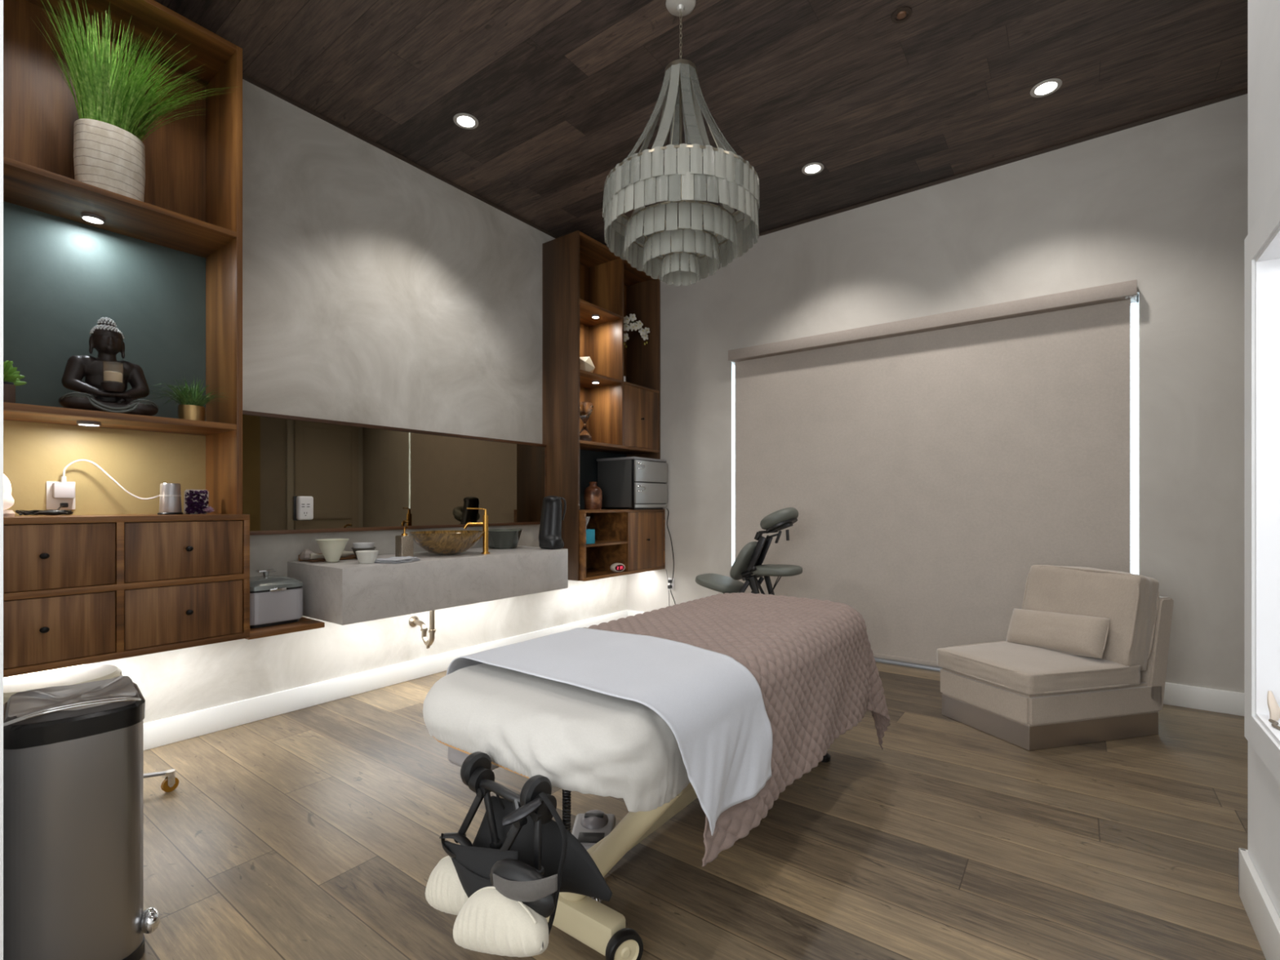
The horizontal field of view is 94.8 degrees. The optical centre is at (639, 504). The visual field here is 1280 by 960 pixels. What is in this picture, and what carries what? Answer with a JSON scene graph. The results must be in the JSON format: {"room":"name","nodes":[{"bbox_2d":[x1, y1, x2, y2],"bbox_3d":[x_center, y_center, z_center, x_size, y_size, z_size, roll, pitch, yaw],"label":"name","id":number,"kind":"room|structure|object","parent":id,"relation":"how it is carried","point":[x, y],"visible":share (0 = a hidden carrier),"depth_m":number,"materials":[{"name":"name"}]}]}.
{"room":"massage room","nodes":[
{"label":"massage room","id":0,"kind":"room"},
{"bbox_2d":[0,0,3,959],"bbox_3d":[-2.725,-0.570,0.909,1.850,3.540,2.178,0,0,37],"label":"wall","id":1,"kind":"structure","parent":0,"point":[1,1],"depth_m":1.23,"materials":[{"name":"white paint"}]},
{"bbox_2d":[3,79,626,723],"bbox_3d":[-2.139,-0.570,3.381,0.150,3.540,6.850,0,0,37],"label":"wall","id":2,"kind":"structure","parent":0,"point":[377,290],"depth_m":3.79,"materials":[{"name":"paint"}]},
{"bbox_2d":[3,0,249,677],"bbox_3d":[-2.330,-0.775,2.578,0.498,2.850,0.943,0,0,37],"label":"display cabinet","id":3,"kind":"object","parent":2,"relation":"attached to","point":[112,578],"visible":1,"depth_m":2.65,"materials":[{"name":"brown wood"}]},
{"bbox_2d":[3,473,15,516],"bbox_3d":[-2.533,-0.052,2.298,0.122,0.204,0.132,0,0,37],"label":"salt lamp","id":4,"kind":"object","parent":3,"relation":"on","point":[8,500],"visible":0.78,"depth_m":2.31,"materials":[{"name":"white stone"}]},
{"bbox_2d":[3,360,26,403],"bbox_3d":[-2.501,-0.485,2.309,0.127,0.203,0.137,0,0,20],"label":"potted succulent","id":5,"kind":"object","parent":3,"relation":"on","point":[11,377],"visible":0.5,"depth_m":2.30,"materials":[{"name":"green plant"}]},
{"bbox_2d":[3,383,15,403],"bbox_3d":[-2.507,-0.425,2.304,0.080,0.085,0.080,0,0,37],"label":"pot","id":6,"kind":"object","parent":5,"relation":"on","point":[9,389],"depth_m":2.30,"materials":[{"name":"brown ceramic"}]},
{"bbox_2d":[15,502,73,515],"bbox_3d":[-2.538,0.021,2.509,0.204,0.053,0.175,0,0,37],"label":"cable","id":7,"kind":"object","parent":3,"relation":"on","point":[51,512],"visible":1,"depth_m":2.45,"materials":[{"name":"black plastic"}]},
{"bbox_2d":[46,481,75,509],"bbox_3d":[-2.567,-0.037,2.615,0.050,0.125,0.094,0,0,37],"label":"wall outlet","id":8,"kind":"object","parent":3,"relation":"attached to","point":[57,492],"visible":1,"depth_m":2.60,"materials":[{"name":"white plastic"}]},
{"bbox_2d":[61,459,159,499],"bbox_3d":[-2.410,-0.110,2.697,0.359,0.181,0.023,0,0,-27],"label":"cable","id":9,"kind":"object","parent":8,"relation":"attached to","point":[64,477],"visible":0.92,"depth_m":2.67,"materials":[{"name":"white plastic"}]},
{"bbox_2d":[76,420,101,426],"bbox_3d":[-2.387,-0.348,2.550,0.078,0.014,0.078,0,0,37],"label":"puck light","id":10,"kind":"object","parent":3,"relation":"attached to","point":[79,422],"visible":1,"depth_m":2.53,"materials":[{"name":"grey plastic"}]},
{"bbox_2d":[80,213,104,223],"bbox_3d":[-2.442,-1.273,2.628,0.078,0.014,0.078,0,0,37],"label":"puck light","id":11,"kind":"object","parent":3,"relation":"attached to","point":[91,218],"visible":1,"depth_m":2.62,"materials":[{"name":"grey plastic"}]},
{"bbox_2d":[58,317,158,416],"bbox_3d":[-2.330,-0.604,2.585,0.208,0.441,0.327,0,0,39],"label":"statue","id":12,"kind":"object","parent":3,"relation":"on","point":[105,338],"visible":0.89,"depth_m":2.55,"materials":[{"name":"brown metal"}]},
{"bbox_2d":[100,360,125,392],"bbox_3d":[-2.273,-0.545,2.541,0.080,0.125,0.080,0,0,37],"label":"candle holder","id":13,"kind":"object","parent":12,"relation":"on","point":[113,371],"visible":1,"depth_m":2.52,"materials":[{"name":"beige glass"}]},
{"bbox_2d":[3,402,236,435],"bbox_3d":[-2.361,-0.369,2.593,0.407,0.028,0.880,0,0,37],"label":"shelf","id":14,"kind":"object","parent":3,"relation":"attached to","point":[14,414],"depth_m":2.59,"materials":[{"name":"brown wood"}]},
{"bbox_2d":[3,156,236,257],"bbox_3d":[-2.361,-1.292,2.593,0.407,0.025,0.880,0,0,37],"label":"shelf","id":15,"kind":"object","parent":3,"relation":"attached to","point":[31,188],"depth_m":2.59,"materials":[{"name":"brown wood"}]},
{"bbox_2d":[32,0,235,201],"bbox_3d":[-2.186,-1.694,2.588,0.451,0.777,0.703,0,0,42],"label":"potted grass","id":16,"kind":"object","parent":3,"relation":"on","point":[108,155],"depth_m":2.48,"materials":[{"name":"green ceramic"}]},
{"bbox_2d":[73,118,145,201],"bbox_3d":[-2.290,-1.453,2.547,0.187,0.296,0.233,0,0,37],"label":"pot","id":17,"kind":"object","parent":16,"relation":"on","point":[107,156],"depth_m":2.48,"materials":[{"name":"white ceramic"}]},
{"bbox_2d":[157,483,183,515],"bbox_3d":[-2.191,-0.023,2.748,0.096,0.146,0.096,0,0,37],"label":"speaker","id":18,"kind":"object","parent":3,"relation":"on","point":[170,500],"visible":1,"depth_m":2.72},
{"bbox_2d":[183,489,208,514],"bbox_3d":[-2.139,-0.010,2.842,0.055,0.119,0.099,0,0,37],"label":"amethyst geode","id":19,"kind":"object","parent":3,"relation":"on","point":[195,501],"visible":0.97,"depth_m":2.83,"materials":[{"name":"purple stone"}]},
{"bbox_2d":[148,376,244,421],"bbox_3d":[-2.133,-0.503,2.802,0.514,0.241,0.500,0,0,37],"label":"potted grass","id":20,"kind":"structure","parent":3,"relation":"on","point":[192,406],"depth_m":2.77,"materials":[{"name":"green plant"}]},
{"bbox_2d":[177,404,205,421],"bbox_3d":[-2.136,-0.424,2.806,0.106,0.082,0.106,0,0,37],"label":"pot","id":21,"kind":"object","parent":20,"relation":"on","point":[194,412],"depth_m":2.77,"materials":[{"name":"gold metal"}]},
{"bbox_2d":[204,506,214,512],"bbox_3d":[-2.075,0.027,2.837,0.046,0.033,0.041,0,0,19],"label":"cluster","id":22,"kind":"object","parent":3,"relation":"on","point":[209,509],"visible":1,"depth_m":2.83,"materials":[{"name":"purple stone"}]},
{"bbox_2d":[244,617,324,639],"bbox_3d":[-1.962,0.641,3.116,0.450,0.027,0.359,0,0,37],"label":"wall shelf","id":23,"kind":"object","parent":2,"relation":"attached to","point":[304,624],"visible":0.5,"depth_m":3.00,"materials":[{"name":"brown wood"}]},
{"bbox_2d":[249,568,303,628],"bbox_3d":[-1.984,0.487,3.126,0.309,0.279,0.291,0,0,37],"label":"wax warmer","id":24,"kind":"object","parent":23,"relation":"on","point":[274,600],"visible":0.73,"depth_m":3.04,"materials":[{"name":"silver metal"}]},
{"bbox_2d":[143,609,627,751],"bbox_3d":[-1.470,1.135,4.144,0.016,0.130,4.527,0,0,37],"label":"baseboard","id":25,"kind":"structure","parent":2,"relation":"attached to","point":[164,731],"depth_m":3.48,"materials":[{"name":"white paint"}]},
{"bbox_2d":[242,410,546,535],"bbox_3d":[-1.520,-0.168,4.047,0.052,0.675,2.381,0,0,37],"label":"wall mirror","id":26,"kind":"object","parent":2,"relation":"attached to","point":[358,477],"visible":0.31,"depth_m":3.80,"materials":[{"name":"brown mirror"}]},
{"bbox_2d":[293,496,313,520],"bbox_3d":[-1.942,0.025,3.403,0.052,0.140,0.090,0,0,37],"label":"outlet extender","id":27,"kind":"object","parent":26,"relation":"attached to","point":[303,505],"visible":1,"depth_m":3.38,"materials":[{"name":"white plastic"}]},
{"bbox_2d":[287,546,568,625],"bbox_3d":[-1.284,0.481,3.880,0.630,0.299,1.670,0,0,37],"label":"countertop","id":28,"kind":"structure","parent":2,"relation":"attached to","point":[348,591],"depth_m":3.42,"materials":[{"name":"grey stone"}]},
{"bbox_2d":[298,551,356,562],"bbox_3d":[-1.827,0.313,3.517,0.150,0.036,0.340,0,0,37],"label":"wooden tray","id":29,"kind":"object","parent":28,"relation":"on","point":[351,557],"visible":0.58,"depth_m":3.43,"materials":[{"name":"brown wood"}]},
{"bbox_2d":[299,549,313,559],"bbox_3d":[-1.928,0.291,3.411,0.078,0.056,0.079,0,0,37],"label":"shell ornament","id":30,"kind":"object","parent":29,"relation":"on","point":[305,553],"visible":0.88,"depth_m":3.38,"materials":[{"name":"beige"}]},
{"bbox_2d":[309,551,355,559],"bbox_3d":[-1.810,0.301,3.491,0.044,0.040,0.282,0,0,34],"label":"cloth","id":31,"kind":"object","parent":29,"relation":"on","point":[312,556],"visible":0.52,"depth_m":3.42,"materials":[{"name":"beige fabric"}]},
{"bbox_2d":[315,538,349,562],"bbox_3d":[-1.758,0.267,3.366,0.172,0.128,0.172,0,0,37],"label":"bowl","id":32,"kind":"object","parent":28,"relation":"on","point":[332,549],"visible":1,"depth_m":3.32,"materials":[{"name":"beige ceramic"}]},
{"bbox_2d":[351,542,376,559],"bbox_3d":[-1.663,0.283,3.545,0.140,0.096,0.140,0,0,37],"label":"dish","id":33,"kind":"object","parent":28,"relation":"on","point":[366,545],"visible":0.67,"depth_m":3.50,"materials":[{"name":"grey ceramic"}]},
{"bbox_2d":[352,542,374,547],"bbox_3d":[-1.663,0.268,3.545,0.118,0.065,0.118,0,0,37],"label":"bowl","id":34,"kind":"object","parent":33,"relation":"on","point":[366,544],"depth_m":3.50,"materials":[{"name":"white ceramic"}]},
{"bbox_2d":[355,550,378,564],"bbox_3d":[-1.531,0.297,3.304,0.122,0.067,0.122,0,0,37],"label":"cup","id":35,"kind":"object","parent":28,"relation":"on","point":[364,557],"visible":1,"depth_m":3.26,"materials":[{"name":"white ceramic"}]},
{"bbox_2d":[374,555,420,563],"bbox_3d":[-1.395,0.316,3.380,0.178,0.028,0.232,0,0,18],"label":"folded towel","id":36,"kind":"object","parent":28,"relation":"on","point":[392,559],"visible":1,"depth_m":3.31,"materials":[{"name":"white fabric"}]},
{"bbox_2d":[395,526,413,556],"bbox_3d":[-1.421,0.234,3.552,0.072,0.196,0.080,0,0,37],"label":"soap dispenser","id":37,"kind":"object","parent":28,"relation":"on","point":[403,543],"visible":0.86,"depth_m":3.53,"materials":[{"name":"beige stone"}]},
{"bbox_2d":[408,609,435,648],"bbox_3d":[-1.458,0.794,3.971,0.239,0.342,0.074,0,0,37],"label":"trap","id":38,"kind":"object","parent":28,"relation":"attached to","point":[414,621],"visible":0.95,"depth_m":3.93,"materials":[{"name":"silver metal"}]},
{"bbox_2d":[408,530,484,555],"bbox_3d":[-1.264,0.257,3.865,0.474,0.148,0.474,0,0,37],"label":"vessel sink","id":39,"kind":"object","parent":28,"relation":"in","point":[437,542],"visible":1,"depth_m":3.72,"materials":[{"name":"orange glass"}]},
{"bbox_2d":[462,507,489,554],"bbox_3d":[-1.087,0.179,3.920,0.171,0.307,0.056,0,0,-8],"label":"faucet","id":40,"kind":"object","parent":28,"relation":"on","point":[485,517],"visible":1,"depth_m":3.91,"materials":[{"name":"gold metal"}]},
{"bbox_2d":[488,528,522,549],"bbox_3d":[-1.028,0.261,4.419,0.291,0.141,0.291,0,0,37],"label":"bowl","id":41,"kind":"object","parent":28,"relation":"on","point":[501,538],"visible":0.85,"depth_m":4.32,"materials":[{"name":"grey ceramic"}]},
{"bbox_2d":[538,495,566,549],"bbox_3d":[-0.655,0.134,4.359,0.185,0.392,0.175,0,0,17],"label":"pitcher","id":42,"kind":"object","parent":28,"relation":"on","point":[550,526],"visible":1,"depth_m":4.32,"materials":[{"name":"black ceramic"}]},
{"bbox_2d":[542,230,665,581],"bbox_3d":[-0.281,-0.793,5.345,0.499,2.853,1.179,0,0,37],"label":"bookcase","id":43,"kind":"object","parent":2,"relation":"attached to","point":[582,278],"visible":0.91,"depth_m":5.28,"materials":[{"name":"brown wood"}]},
{"bbox_2d":[579,401,593,441],"bbox_3d":[-0.478,-0.702,5.094,0.152,0.358,0.152,0,0,37],"label":"hourglass","id":44,"kind":"object","parent":43,"relation":"on","point":[586,408],"visible":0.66,"depth_m":5.05,"materials":[{"name":"clear glass"}]},
{"bbox_2d":[579,356,595,372],"bbox_3d":[-0.489,-1.187,5.114,0.204,0.179,0.178,0,0,-42],"label":"ornament","id":45,"kind":"object","parent":43,"relation":"on","point":[586,364],"visible":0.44,"depth_m":5.05,"materials":[{"name":"beige"}]},
{"bbox_2d":[586,516,595,544],"bbox_3d":[-0.458,0.217,4.886,0.120,0.225,0.120,0,0,37],"label":"tissue box","id":46,"kind":"object","parent":43,"relation":"on","point":[590,533],"visible":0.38,"depth_m":4.86,"materials":[{"name":"teal"}]},
{"bbox_2d":[583,481,602,509],"bbox_3d":[-0.413,-0.073,5.182,0.160,0.244,0.160,0,0,37],"label":"vase","id":47,"kind":"object","parent":43,"relation":"on","point":[593,496],"visible":0.93,"depth_m":5.12,"materials":[{"name":"brown ceramic"}]},
{"bbox_2d":[591,314,599,318],"bbox_3d":[-0.389,-1.643,5.165,0.070,0.014,0.070,0,0,37],"label":"puck light","id":48,"kind":"object","parent":43,"relation":"attached to","point":[595,316],"visible":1,"depth_m":5.14,"materials":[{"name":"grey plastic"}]},
{"bbox_2d":[591,380,599,383],"bbox_3d":[-0.389,-1.068,5.165,0.070,0.014,0.070,0,0,37],"label":"puck light","id":49,"kind":"object","parent":43,"relation":"attached to","point":[593,381],"visible":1,"depth_m":5.14,"materials":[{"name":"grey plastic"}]},
{"bbox_2d":[609,563,625,572],"bbox_3d":[-0.196,0.561,5.195,0.141,0.079,0.064,0,0,-38],"label":"digital clock","id":50,"kind":"object","parent":43,"relation":"on","point":[616,567],"visible":1,"depth_m":5.16,"materials":[{"name":"beige plastic"}]},
{"bbox_2d":[596,456,667,509],"bbox_3d":[-0.060,-0.186,5.559,0.490,0.471,0.515,0,0,37],"label":"towel warmer","id":51,"kind":"object","parent":43,"relation":"on","point":[633,482],"visible":1,"depth_m":5.39,"materials":[{"name":"grey metal"}]},
{"bbox_2d":[666,508,675,604],"bbox_3d":[0.303,0.560,5.605,0.140,1.041,0.040,0,0,44],"label":"power cord","id":52,"kind":"object","parent":51,"relation":"hanging from","point":[666,508],"visible":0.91,"depth_m":5.61,"materials":[{"name":"black plastic"}]},
{"bbox_2d":[623,313,649,347],"bbox_3d":[-0.110,-1.453,5.548,0.549,0.710,0.157,0,0,-31],"label":"orchid spray","id":53,"kind":"object","parent":43,"relation":"on","point":[637,325],"visible":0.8,"depth_m":5.58,"materials":[{"name":"white plant"}]},
{"bbox_2d":[154,0,1248,245],"bbox_3d":[0.031,-2.390,1.774,5.550,0.100,6.850,0,0,37],"label":"ceiling","id":54,"kind":"structure","parent":0,"point":[559,93],"depth_m":3.24,"materials":[{"name":"brown wood"}]},
{"bbox_2d":[453,113,478,128],"bbox_3d":[-1.063,-2.337,3.598,0.148,0.006,0.148,0,0,37],"label":"recessed light","id":55,"kind":"object","parent":54,"relation":"in","point":[465,121],"visible":1,"depth_m":3.60,"materials":[{"name":"grey"}]},
{"bbox_2d":[602,0,759,286],"bbox_3d":[0.189,-1.696,2.750,0.726,1.289,0.719,0,0,-41],"label":"chandelier","id":56,"kind":"object","parent":54,"relation":"hanging from","point":[686,253],"visible":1,"depth_m":2.58,"materials":[{"name":"grey"}]},
{"bbox_2d":[801,162,823,174],"bbox_3d":[1.206,-2.337,4.108,0.148,0.006,0.148,0,0,37],"label":"recessed light","id":57,"kind":"object","parent":54,"relation":"in","point":[813,168],"visible":1,"depth_m":4.10,"materials":[{"name":"grey"}]},
{"bbox_2d":[891,6,911,23],"bbox_3d":[1.250,-2.336,2.814,0.092,0.008,0.092,0,0,37],"label":"sprinkler","id":58,"kind":"object","parent":54,"relation":"attached to","point":[901,15],"visible":1,"depth_m":2.81,"materials":[{"name":"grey metal"}]},
{"bbox_2d":[1030,78,1062,97],"bbox_3d":[2.282,-2.337,3.311,0.148,0.006,0.148,0,0,37],"label":"recessed light","id":59,"kind":"object","parent":54,"relation":"in","point":[1046,87],"visible":1,"depth_m":3.31,"materials":[{"name":"grey"}]},
{"bbox_2d":[139,662,1266,959],"bbox_3d":[0.031,1.250,1.774,5.550,0.100,6.850,0,0,37],"label":"floor","id":60,"kind":"structure","parent":0,"point":[313,833],"depth_m":2.06,"materials":[{"name":"brown wood"}]},
{"bbox_2d":[3,675,160,959],"bbox_3d":[-1.476,0.845,1.558,0.322,0.710,0.300,0,0,45],"label":"trash can","id":61,"kind":"object","parent":60,"relation":"on","point":[73,754],"visible":0.97,"depth_m":1.44,"materials":[{"name":"silver metal"}]},
{"bbox_2d":[3,663,178,792],"bbox_3d":[-2.223,0.936,2.333,0.686,0.526,0.572,0,0,37],"label":"stool","id":62,"kind":"object","parent":60,"relation":"on","point":[83,673],"visible":0.21,"depth_m":2.33,"materials":[{"name":"beige"}]},
{"bbox_2d":[571,809,615,850],"bbox_3d":[-0.168,1.165,2.102,0.150,0.069,0.220,0,0,2],"label":"foot pedal","id":63,"kind":"object","parent":60,"relation":"on","point":[589,828],"visible":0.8,"depth_m":2.10,"materials":[{"name":"grey plastic"}]},
{"bbox_2d":[588,896,603,903],"bbox_3d":[-0.137,1.172,1.737,0.056,0.056,0.056,0,0,37],"label":"ball","id":64,"kind":"object","parent":60,"relation":"on","point":[599,900],"visible":0.05,"depth_m":1.72,"materials":[{"name":"silver metal"}]},
{"bbox_2d":[432,736,831,959],"bbox_3d":[0.199,0.856,2.199,0.724,0.688,1.908,0,0,37],"label":"massage table","id":65,"kind":"object","parent":60,"relation":"on","point":[596,925],"visible":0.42,"depth_m":1.55,"materials":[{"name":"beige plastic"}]},
{"bbox_2d":[439,751,612,934],"bbox_3d":[-0.285,0.730,1.242,0.435,0.303,0.190,0,0,37],"label":"cradle","id":66,"kind":"object","parent":65,"relation":"hanging from","point":[517,849],"visible":0.94,"depth_m":1.23,"materials":[{"name":"black plastic"}]},
{"bbox_2d":[425,855,468,915],"bbox_3d":[-0.415,0.879,1.355,0.209,0.136,0.115,0,0,37],"label":"cushion","id":67,"kind":"object","parent":66,"relation":"hanging from","point":[445,892],"visible":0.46,"depth_m":1.31,"materials":[{"name":"beige fabric"}]},
{"bbox_2d":[453,886,548,957],"bbox_3d":[-0.264,0.806,1.127,0.248,0.147,0.110,0,0,37],"label":"cushion","id":68,"kind":"object","parent":66,"relation":"hanging from","point":[489,922],"visible":0.92,"depth_m":1.08,"materials":[{"name":"beige fabric"}]},
{"bbox_2d":[422,662,690,812],"bbox_3d":[0.191,0.602,2.203,0.782,0.234,1.966,0,0,37],"label":"fitted sheet","id":69,"kind":"object","parent":65,"relation":"on","point":[584,741],"visible":0.35,"depth_m":1.38,"materials":[{"name":"white fabric"}]},
{"bbox_2d":[446,627,772,835],"bbox_3d":[-0.111,0.622,1.764,0.877,0.354,0.536,0,0,37],"label":"sheet","id":70,"kind":"object","parent":69,"relation":"on","point":[713,705],"visible":0.94,"depth_m":1.60,"materials":[{"name":"white fabric"}]},
{"bbox_2d":[586,592,890,866],"bbox_3d":[0.338,0.804,2.399,0.969,0.704,1.718,0,0,37],"label":"quilted bedspread","id":71,"kind":"object","parent":69,"relation":"on","point":[812,662],"visible":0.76,"depth_m":2.14,"materials":[{"name":"fabric"}]},
{"bbox_2d":[695,507,802,595],"bbox_3d":[0.827,0.610,4.515,0.837,1.171,0.526,0,0,37],"label":"chair","id":72,"kind":"object","parent":60,"relation":"on","point":[748,562],"visible":0.66,"depth_m":4.39,"materials":[{"name":"grey leather"}]},
{"bbox_2d":[760,507,798,529],"bbox_3d":[1.036,0.108,4.358,0.264,0.167,0.303,0,0,37],"label":"cushion","id":73,"kind":"object","parent":72,"relation":"on","point":[784,518],"depth_m":4.25,"materials":[{"name":"grey leather"}]},
{"bbox_2d":[874,657,942,671],"bbox_3d":[1.921,1.190,4.411,2.770,0.020,0.058,0,0,37],"label":"track","id":74,"kind":"object","parent":60,"relation":"on","point":[877,660],"visible":0.11,"depth_m":4.34,"materials":[{"name":"silver metal"}]},
{"bbox_2d":[936,564,1173,750],"bbox_3d":[2.235,0.778,3.233,0.971,0.840,0.628,0,0,-17],"label":"slipper chair","id":75,"kind":"object","parent":60,"relation":"on","point":[1027,697],"visible":0.87,"depth_m":3.04,"materials":[{"name":"beige fabric"}]},
{"bbox_2d":[936,641,1141,694],"bbox_3d":[2.127,0.874,3.189,0.727,0.135,0.628,0,0,-19],"label":"seat cushion","id":76,"kind":"object","parent":75,"relation":"on","point":[1005,668],"depth_m":3.00,"materials":[{"name":"beige fabric"}]},
{"bbox_2d":[1005,608,1110,658],"bbox_3d":[2.313,0.712,3.287,0.158,0.234,0.540,0,0,-19],"label":"lumbar pillow","id":77,"kind":"object","parent":75,"relation":"on","point":[1081,635],"visible":0.91,"depth_m":3.21,"materials":[{"name":"beige fabric"}]},
{"bbox_2d":[1023,564,1159,671],"bbox_3d":[2.496,0.615,3.311,0.270,0.515,0.611,0,0,-19],"label":"cushion","id":78,"kind":"object","parent":75,"relation":"on","point":[1131,602],"depth_m":3.09,"materials":[{"name":"beige fabric"}]},
{"bbox_2d":[626,93,1248,693],"bbox_3d":[2.085,-0.570,4.422,5.400,3.540,0.150,0,0,37],"label":"wall","id":79,"kind":"structure","parent":0,"point":[1162,204],"depth_m":3.75,"materials":[{"name":"grey paint"}]},
{"bbox_2d":[667,577,674,591],"bbox_3d":[0.287,0.770,5.631,0.070,0.120,0.044,0,0,37],"label":"wall outlet","id":80,"kind":"object","parent":79,"relation":"attached to","point":[669,580],"visible":1,"depth_m":5.63,"materials":[{"name":"white plastic"}]},
{"bbox_2d":[731,292,1139,574],"bbox_3d":[1.983,-0.050,4.497,2.788,2.500,0.148,0,0,37],"label":"window","id":81,"kind":"structure","parent":79,"relation":"in","point":[1135,303],"depth_m":3.68,"materials":[{"name":"white glass"}]},
{"bbox_2d":[728,279,1137,667],"bbox_3d":[1.909,-0.086,4.398,2.756,2.532,0.094,0,0,37],"label":"roller blind","id":82,"kind":"object","parent":81,"relation":"attached to","point":[926,464],"visible":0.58,"depth_m":4.24,"materials":[{"name":"fabric"}]},
{"bbox_2d":[627,609,1244,715],"bbox_3d":[1.961,1.135,4.410,5.184,0.130,0.016,0,0,37],"label":"baseboard","id":83,"kind":"structure","parent":79,"relation":"attached to","point":[1228,702],"depth_m":3.43,"materials":[{"name":"white paint"}]},
{"bbox_2d":[1248,0,1279,917],"bbox_3d":[0.704,-0.570,-0.177,0.505,3.540,4.515,0,0,37],"label":"wall","id":84,"kind":"structure","parent":0,"point":[1264,15],"depth_m":1.64,"materials":[{"name":"white paint"}]},
{"bbox_2d":[242,73,1248,238],"bbox_3d":[0.613,-2.330,2.602,5.200,0.020,4.527,0,0,37],"label":"trim","id":85,"kind":"structure","parent":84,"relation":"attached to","point":[246,77],"depth_m":3.90,"materials":[{"name":"brown"}]},
{"bbox_2d":[1238,848,1279,959],"bbox_3d":[0.732,1.127,-0.125,0.523,0.145,4.431,0,0,37],"label":"baseboard","id":86,"kind":"structure","parent":84,"relation":"attached to","point":[1264,920],"depth_m":1.61,"materials":[{"name":"white paint"}]},
{"bbox_2d":[1244,184,1279,784],"bbox_3d":[1.372,-0.048,1.164,0.016,1.475,1.445,0,0,37],"label":"trim","id":87,"kind":"structure","parent":84,"relation":"attached to","point":[1265,746],"depth_m":1.68,"materials":[{"name":"white paint"}]},
{"bbox_2d":[1255,226,1279,745],"bbox_3d":[1.530,-0.045,1.047,0.395,1.299,1.263,0,0,37],"label":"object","id":88,"kind":"structure","parent":84,"relation":"attached to","point":[1268,261],"depth_m":1.65,"materials":[{"name":"white"}]},
{"bbox_2d":[1266,690,1279,720],"bbox_3d":[1.737,0.554,1.613,0.026,0.078,0.026,0,0,-36],"label":"driftwood","id":89,"kind":"object","parent":88,"relation":"on","point":[1273,708],"visible":1,"depth_m":1.61,"materials":[{"name":"beige wood"}]},
{"bbox_2d":[1268,719,1279,729],"bbox_3d":[1.692,0.587,1.567,0.018,0.009,0.078,0,0,37],"label":"cord","id":90,"kind":"object","parent":88,"relation":"on","point":[1275,723],"visible":1,"depth_m":1.57,"materials":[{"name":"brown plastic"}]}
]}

